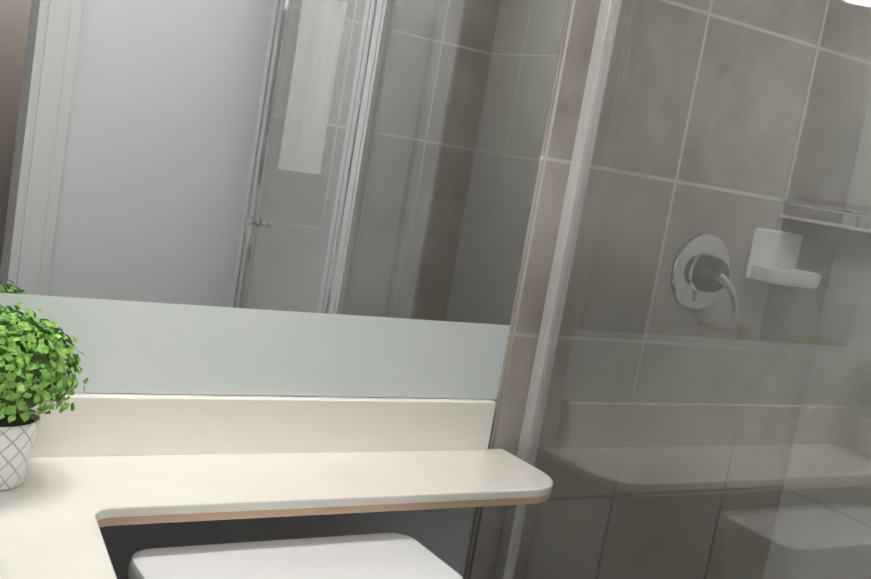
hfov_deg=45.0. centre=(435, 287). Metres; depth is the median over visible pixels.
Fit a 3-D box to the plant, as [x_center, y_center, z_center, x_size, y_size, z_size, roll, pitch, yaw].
[-0.587,0.139,1.413,0.226,0.252,0.217,5,9,-33]
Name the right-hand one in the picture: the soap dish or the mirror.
the soap dish
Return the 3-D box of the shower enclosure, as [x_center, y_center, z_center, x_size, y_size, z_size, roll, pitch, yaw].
[0.616,0.199,1.388,0.084,2.086,1.529,5,9,-33]
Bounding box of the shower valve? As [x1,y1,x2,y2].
[672,233,737,320]
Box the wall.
[63,392,494,401]
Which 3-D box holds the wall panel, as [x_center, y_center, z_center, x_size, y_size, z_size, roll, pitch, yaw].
[-0.327,0.667,1.840,0.858,0.738,0.001,5,9,-33]
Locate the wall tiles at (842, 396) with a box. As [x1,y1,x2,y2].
[763,92,870,578]
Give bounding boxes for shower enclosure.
[494,0,870,578]
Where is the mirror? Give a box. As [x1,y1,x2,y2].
[0,0,568,398]
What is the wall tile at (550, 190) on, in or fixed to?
attached to the wall
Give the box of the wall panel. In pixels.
[99,507,475,578]
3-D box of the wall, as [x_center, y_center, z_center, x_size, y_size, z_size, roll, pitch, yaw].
[-0.152,-0.053,1.850,2.726,2.400,0.120,5,9,-33]
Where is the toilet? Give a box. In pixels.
[127,533,462,578]
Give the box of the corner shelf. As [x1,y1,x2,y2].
[780,199,870,232]
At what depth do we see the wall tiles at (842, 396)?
2.41 m
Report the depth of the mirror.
1.68 m
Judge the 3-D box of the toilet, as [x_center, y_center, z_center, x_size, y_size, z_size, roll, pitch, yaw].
[-0.162,0.771,1.417,0.464,0.698,0.890,5,9,-33]
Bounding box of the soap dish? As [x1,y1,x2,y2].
[745,227,820,288]
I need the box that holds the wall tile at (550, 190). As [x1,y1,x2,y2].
[463,0,870,578]
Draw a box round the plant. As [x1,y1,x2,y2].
[0,302,88,490]

